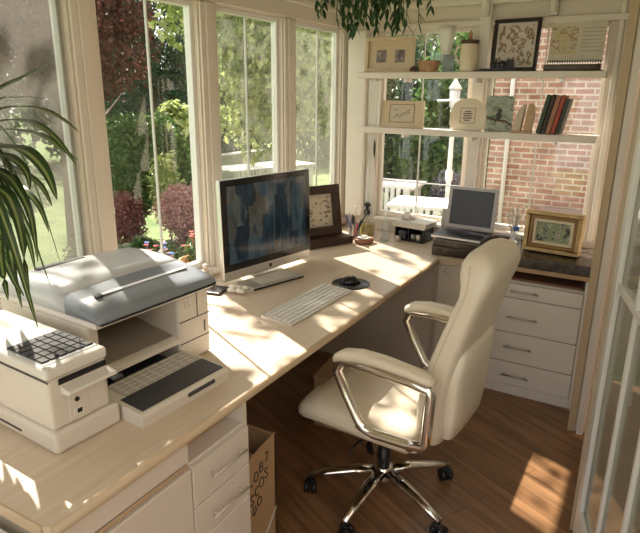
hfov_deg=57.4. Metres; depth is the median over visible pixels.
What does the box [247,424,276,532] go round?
cardboard box
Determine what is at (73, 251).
plant
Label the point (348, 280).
computer mouse
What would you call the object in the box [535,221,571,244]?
picture
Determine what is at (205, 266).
spray bottle
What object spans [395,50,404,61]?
print
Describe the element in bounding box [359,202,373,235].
perfume bottle
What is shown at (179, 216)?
bush
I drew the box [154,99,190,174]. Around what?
shrub
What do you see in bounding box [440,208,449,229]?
desk telephone
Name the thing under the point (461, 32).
tree
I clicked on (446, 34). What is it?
vase
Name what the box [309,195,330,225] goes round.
picture
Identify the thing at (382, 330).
panel
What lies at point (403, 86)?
tree
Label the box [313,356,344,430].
storage box
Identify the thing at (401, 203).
garden table
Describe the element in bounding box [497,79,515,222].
downpipe
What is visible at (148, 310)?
printer
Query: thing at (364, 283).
mat
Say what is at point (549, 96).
book
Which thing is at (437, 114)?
trees
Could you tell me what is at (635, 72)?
trim
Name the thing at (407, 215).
tape dispenser
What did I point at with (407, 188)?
railing
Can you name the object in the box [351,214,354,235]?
pen
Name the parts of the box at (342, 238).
box lid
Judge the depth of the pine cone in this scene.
3.34 m
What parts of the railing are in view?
leg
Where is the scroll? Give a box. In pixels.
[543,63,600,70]
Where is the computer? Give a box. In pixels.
[431,185,499,243]
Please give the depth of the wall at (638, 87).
2.61 m
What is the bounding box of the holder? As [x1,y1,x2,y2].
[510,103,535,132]
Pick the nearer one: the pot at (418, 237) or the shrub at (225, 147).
the pot at (418, 237)
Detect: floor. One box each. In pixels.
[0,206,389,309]
[246,350,639,532]
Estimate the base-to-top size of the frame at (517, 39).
0.265 m
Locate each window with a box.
[48,0,87,256]
[95,0,204,267]
[216,6,279,175]
[296,22,337,185]
[377,27,474,221]
[480,21,613,231]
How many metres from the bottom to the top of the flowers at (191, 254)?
1.401 m
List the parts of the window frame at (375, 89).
panel, panel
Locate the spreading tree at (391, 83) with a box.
[325,33,458,191]
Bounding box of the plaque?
[449,98,486,130]
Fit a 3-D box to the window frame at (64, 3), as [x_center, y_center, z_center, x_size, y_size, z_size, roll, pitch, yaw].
[-0.971,-0.018,2.099,0.080,2.820,4.550,10,19,29]
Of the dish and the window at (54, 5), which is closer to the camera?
the window at (54, 5)
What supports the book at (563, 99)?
on the wall shelf at (405, 132)
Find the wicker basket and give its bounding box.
[418,60,440,71]
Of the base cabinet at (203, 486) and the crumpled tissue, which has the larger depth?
the crumpled tissue
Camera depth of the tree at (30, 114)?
16.30 m
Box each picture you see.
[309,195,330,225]
[390,105,413,121]
[483,96,514,131]
[497,24,535,64]
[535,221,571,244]
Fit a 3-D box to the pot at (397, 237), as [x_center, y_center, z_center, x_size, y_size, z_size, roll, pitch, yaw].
[0.468,-0.168,3.520,0.036,0.038,0.035,10,19,29]
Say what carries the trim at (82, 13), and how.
attached to the window frame at (64, 3)
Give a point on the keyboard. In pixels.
(294, 311)
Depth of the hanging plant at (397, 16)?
2.50 m
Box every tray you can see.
[108,350,228,428]
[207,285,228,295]
[392,217,437,230]
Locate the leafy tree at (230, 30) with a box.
[148,1,331,167]
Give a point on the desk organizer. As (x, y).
(424, 227)
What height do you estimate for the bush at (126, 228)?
0.859 m
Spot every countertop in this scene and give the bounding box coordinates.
[0,225,463,532]
[431,236,593,277]
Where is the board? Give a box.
[516,267,588,281]
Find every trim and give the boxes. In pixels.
[67,0,351,274]
[345,0,628,241]
[567,0,639,430]
[576,19,639,434]
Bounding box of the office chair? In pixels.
[298,238,520,532]
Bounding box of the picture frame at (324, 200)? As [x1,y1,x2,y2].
[309,184,341,237]
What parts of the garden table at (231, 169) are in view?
leg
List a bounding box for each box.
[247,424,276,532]
[309,232,353,249]
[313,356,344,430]
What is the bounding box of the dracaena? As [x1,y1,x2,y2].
[0,64,78,326]
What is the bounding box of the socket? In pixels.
[74,404,84,415]
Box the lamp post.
[437,79,461,198]
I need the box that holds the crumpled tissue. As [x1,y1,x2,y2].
[227,285,249,292]
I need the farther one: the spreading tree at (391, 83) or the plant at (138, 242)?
the spreading tree at (391, 83)
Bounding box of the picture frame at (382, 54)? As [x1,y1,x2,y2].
[364,36,415,71]
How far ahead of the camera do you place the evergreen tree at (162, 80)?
12.33 m
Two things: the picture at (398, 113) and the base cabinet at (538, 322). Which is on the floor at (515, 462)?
the base cabinet at (538, 322)
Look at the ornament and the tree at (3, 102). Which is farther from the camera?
the tree at (3, 102)
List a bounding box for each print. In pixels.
[376,50,386,62]
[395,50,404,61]
[549,26,578,53]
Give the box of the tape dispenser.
[401,211,415,219]
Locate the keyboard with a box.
[261,283,351,326]
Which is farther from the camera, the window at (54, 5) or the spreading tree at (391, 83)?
the spreading tree at (391, 83)
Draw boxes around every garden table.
[222,161,314,185]
[386,195,448,216]
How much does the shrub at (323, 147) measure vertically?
2.124 m
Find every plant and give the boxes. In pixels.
[62,236,122,259]
[76,243,131,255]
[127,233,154,249]
[144,239,181,259]
[315,0,433,39]
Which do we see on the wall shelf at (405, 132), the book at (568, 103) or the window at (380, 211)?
the book at (568, 103)
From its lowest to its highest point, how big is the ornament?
0.224 m
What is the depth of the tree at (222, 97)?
19.04 m
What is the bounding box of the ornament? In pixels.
[506,204,527,243]
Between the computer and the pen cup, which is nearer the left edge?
the pen cup
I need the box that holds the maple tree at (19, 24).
[0,0,165,245]
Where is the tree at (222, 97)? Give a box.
[163,12,269,152]
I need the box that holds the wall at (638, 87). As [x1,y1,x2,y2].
[575,10,639,432]
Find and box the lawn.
[0,113,639,386]
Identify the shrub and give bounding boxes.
[0,115,37,176]
[106,108,191,233]
[144,150,186,243]
[147,95,245,153]
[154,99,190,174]
[296,99,329,165]
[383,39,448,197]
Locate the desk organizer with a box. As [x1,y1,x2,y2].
[392,217,437,243]
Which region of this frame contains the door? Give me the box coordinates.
[573,119,639,532]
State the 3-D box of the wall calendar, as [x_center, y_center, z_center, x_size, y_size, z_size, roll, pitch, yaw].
[1.288,-1.105,2.940,0.280,0.233,0.055,11,20,31]
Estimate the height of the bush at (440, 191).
1.336 m
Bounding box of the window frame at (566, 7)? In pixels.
[343,0,630,248]
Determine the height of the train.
0.064 m
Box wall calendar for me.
[547,21,607,70]
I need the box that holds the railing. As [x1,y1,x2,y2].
[382,178,426,213]
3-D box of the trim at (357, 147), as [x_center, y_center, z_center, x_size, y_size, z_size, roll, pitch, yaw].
[0.800,-0.961,3.197,1.555,1.610,0.290,10,19,29]
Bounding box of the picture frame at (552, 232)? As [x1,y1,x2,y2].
[522,209,586,257]
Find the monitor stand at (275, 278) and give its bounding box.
[236,269,303,290]
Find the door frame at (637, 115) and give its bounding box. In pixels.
[570,88,639,529]
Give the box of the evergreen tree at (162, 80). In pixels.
[104,0,187,167]
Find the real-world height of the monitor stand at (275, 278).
0.017 m
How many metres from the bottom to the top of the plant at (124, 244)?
0.823 m
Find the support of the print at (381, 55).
attached to the picture frame at (382, 54)
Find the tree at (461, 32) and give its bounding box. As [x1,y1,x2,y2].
[455,32,467,146]
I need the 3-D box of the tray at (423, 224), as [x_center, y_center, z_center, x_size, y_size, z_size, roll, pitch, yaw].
[0.574,-0.264,3.550,0.230,0.037,0.160,12,20,34]
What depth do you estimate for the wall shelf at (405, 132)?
3.22 m
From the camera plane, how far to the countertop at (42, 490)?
1.85 m
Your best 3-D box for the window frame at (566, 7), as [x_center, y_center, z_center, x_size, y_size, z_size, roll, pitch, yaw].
[0.924,-0.424,3.515,1.720,2.820,0.100,10,19,29]
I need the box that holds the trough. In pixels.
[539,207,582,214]
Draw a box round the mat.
[332,278,369,289]
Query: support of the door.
in the wall at (638, 87)
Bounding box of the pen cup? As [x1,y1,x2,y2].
[348,222,359,238]
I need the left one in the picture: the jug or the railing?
the railing
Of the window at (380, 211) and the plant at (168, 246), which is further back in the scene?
the plant at (168, 246)
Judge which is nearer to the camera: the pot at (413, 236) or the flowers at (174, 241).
the pot at (413, 236)
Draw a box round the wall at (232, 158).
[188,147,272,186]
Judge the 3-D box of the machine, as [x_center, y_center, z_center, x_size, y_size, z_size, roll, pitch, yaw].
[-0.781,0.294,1.595,0.535,0.234,0.196,11,20,31]
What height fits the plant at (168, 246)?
0.668 m
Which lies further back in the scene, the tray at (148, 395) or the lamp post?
the lamp post
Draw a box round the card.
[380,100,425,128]
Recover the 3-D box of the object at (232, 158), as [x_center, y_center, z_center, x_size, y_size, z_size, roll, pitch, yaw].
[-1.932,-2.198,13.277,0.300,0.750,4.000,10,19,29]
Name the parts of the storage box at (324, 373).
lid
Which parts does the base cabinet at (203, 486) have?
fascia panel, door, drawer, drawer, handle, drawer, handle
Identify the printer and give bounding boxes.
[0,247,228,428]
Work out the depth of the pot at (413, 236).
3.51 m
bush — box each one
[113,190,149,247]
[150,182,194,248]
[428,168,460,197]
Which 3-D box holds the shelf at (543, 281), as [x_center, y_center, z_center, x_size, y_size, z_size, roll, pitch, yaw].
[1.187,0.052,3.169,0.450,0.011,0.242,10,19,29]
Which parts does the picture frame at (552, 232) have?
moulding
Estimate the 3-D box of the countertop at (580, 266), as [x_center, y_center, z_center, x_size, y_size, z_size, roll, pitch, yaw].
[1.073,-0.081,3.216,0.817,0.052,0.407,10,19,29]
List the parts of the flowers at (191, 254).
pot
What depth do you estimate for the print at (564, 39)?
2.96 m
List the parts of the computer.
lid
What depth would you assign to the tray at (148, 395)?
1.69 m
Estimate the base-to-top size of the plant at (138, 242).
0.465 m
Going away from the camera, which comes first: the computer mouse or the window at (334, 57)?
the computer mouse
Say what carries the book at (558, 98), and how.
on the wall shelf at (405, 132)
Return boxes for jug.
[454,30,479,71]
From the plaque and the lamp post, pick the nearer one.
the plaque
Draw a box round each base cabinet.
[0,402,250,532]
[484,271,588,409]
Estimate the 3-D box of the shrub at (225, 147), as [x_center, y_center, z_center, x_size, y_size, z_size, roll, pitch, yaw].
[-3.622,-3.842,16.672,2.889,2.116,3.032,10,19,29]
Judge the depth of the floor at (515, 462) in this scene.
2.60 m
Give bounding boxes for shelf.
[108,336,179,371]
[356,126,598,144]
[357,71,608,82]
[512,271,583,289]
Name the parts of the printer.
scanner lid, plate, control panel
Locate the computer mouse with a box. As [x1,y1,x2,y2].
[339,276,360,284]
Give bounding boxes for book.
[535,94,551,133]
[541,94,557,133]
[545,95,561,133]
[550,95,569,133]
[555,98,572,133]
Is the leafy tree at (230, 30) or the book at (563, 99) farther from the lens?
the leafy tree at (230, 30)
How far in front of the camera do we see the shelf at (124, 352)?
1.81 m
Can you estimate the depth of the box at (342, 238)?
3.40 m
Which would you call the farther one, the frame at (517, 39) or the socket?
the frame at (517, 39)
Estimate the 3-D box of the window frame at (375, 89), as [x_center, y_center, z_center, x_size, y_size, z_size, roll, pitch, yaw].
[0.315,-0.712,3.572,0.076,0.808,0.071,10,19,29]
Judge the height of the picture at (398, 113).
0.097 m
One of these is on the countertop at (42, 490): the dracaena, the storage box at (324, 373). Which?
the dracaena
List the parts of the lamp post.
cross arm, post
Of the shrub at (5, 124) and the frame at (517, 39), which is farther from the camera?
the shrub at (5, 124)
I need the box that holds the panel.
[318,264,460,367]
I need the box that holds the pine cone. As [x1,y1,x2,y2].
[409,66,417,70]
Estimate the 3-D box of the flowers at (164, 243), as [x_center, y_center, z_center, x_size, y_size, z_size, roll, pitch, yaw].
[-0.827,0.565,2.996,0.178,1.391,0.407,10,19,29]
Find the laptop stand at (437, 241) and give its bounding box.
[433,235,494,249]
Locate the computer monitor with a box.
[215,168,309,282]
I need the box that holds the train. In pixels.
[473,59,521,70]
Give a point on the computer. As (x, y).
(469, 208)
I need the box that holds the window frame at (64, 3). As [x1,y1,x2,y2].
[60,0,343,275]
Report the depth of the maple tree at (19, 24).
7.21 m
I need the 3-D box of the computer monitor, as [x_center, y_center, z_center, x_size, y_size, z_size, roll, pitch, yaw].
[-0.285,-0.211,2.855,0.120,0.487,0.592,14,21,38]
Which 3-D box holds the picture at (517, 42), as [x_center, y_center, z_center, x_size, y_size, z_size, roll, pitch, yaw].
[1.034,-1.169,3.092,0.186,0.201,0.015,13,21,35]
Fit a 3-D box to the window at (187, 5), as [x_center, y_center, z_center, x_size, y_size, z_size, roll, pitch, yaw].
[-0.697,-0.502,2.441,0.036,1.175,0.531,10,19,29]
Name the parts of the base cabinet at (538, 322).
handle, handle, handle, handle, drawer, drawer, drawer, drawer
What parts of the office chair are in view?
leg, tilt lever, seat, leg, leg, arm frame, leg, leg, arm frame, backrest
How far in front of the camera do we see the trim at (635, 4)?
2.58 m
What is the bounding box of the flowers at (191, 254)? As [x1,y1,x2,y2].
[178,231,195,262]
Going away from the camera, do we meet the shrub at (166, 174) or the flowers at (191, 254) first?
the flowers at (191, 254)
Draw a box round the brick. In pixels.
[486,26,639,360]
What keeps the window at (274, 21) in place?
in the window frame at (64, 3)
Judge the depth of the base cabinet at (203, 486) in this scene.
1.64 m
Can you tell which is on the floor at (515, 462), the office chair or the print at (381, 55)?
the office chair
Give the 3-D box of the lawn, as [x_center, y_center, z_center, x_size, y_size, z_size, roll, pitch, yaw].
[4.615,-6.855,30.845,70.000,0.300,82.000,10,19,29]
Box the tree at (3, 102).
[0,5,35,130]
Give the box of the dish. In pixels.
[354,235,373,244]
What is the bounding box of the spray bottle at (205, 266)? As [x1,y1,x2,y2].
[203,264,208,273]
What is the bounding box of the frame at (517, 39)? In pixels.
[490,17,542,70]
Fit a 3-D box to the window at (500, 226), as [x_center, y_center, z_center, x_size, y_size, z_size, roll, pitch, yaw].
[1.215,-0.738,3.240,0.600,1.125,0.036,10,19,29]
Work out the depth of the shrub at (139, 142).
8.00 m
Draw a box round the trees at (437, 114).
[388,32,495,214]
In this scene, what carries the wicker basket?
on the wall shelf at (477, 76)
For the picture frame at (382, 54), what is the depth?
3.42 m
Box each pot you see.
[395,235,400,241]
[410,234,415,240]
[416,234,421,241]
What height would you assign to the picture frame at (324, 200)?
0.294 m
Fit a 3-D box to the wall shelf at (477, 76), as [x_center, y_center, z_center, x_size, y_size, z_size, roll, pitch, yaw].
[0.836,-1.042,3.221,1.350,0.056,0.126,10,19,29]
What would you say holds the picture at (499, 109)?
on the wall shelf at (405, 132)
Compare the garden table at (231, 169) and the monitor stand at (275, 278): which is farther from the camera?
the garden table at (231, 169)
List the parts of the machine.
keypad panel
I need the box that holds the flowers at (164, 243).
[144,240,179,257]
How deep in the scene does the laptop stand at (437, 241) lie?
3.19 m
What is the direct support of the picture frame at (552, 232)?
on the countertop at (580, 266)
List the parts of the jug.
handle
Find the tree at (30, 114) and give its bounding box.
[5,0,165,160]
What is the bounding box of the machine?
[0,310,122,453]
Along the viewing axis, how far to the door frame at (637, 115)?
1.98 m

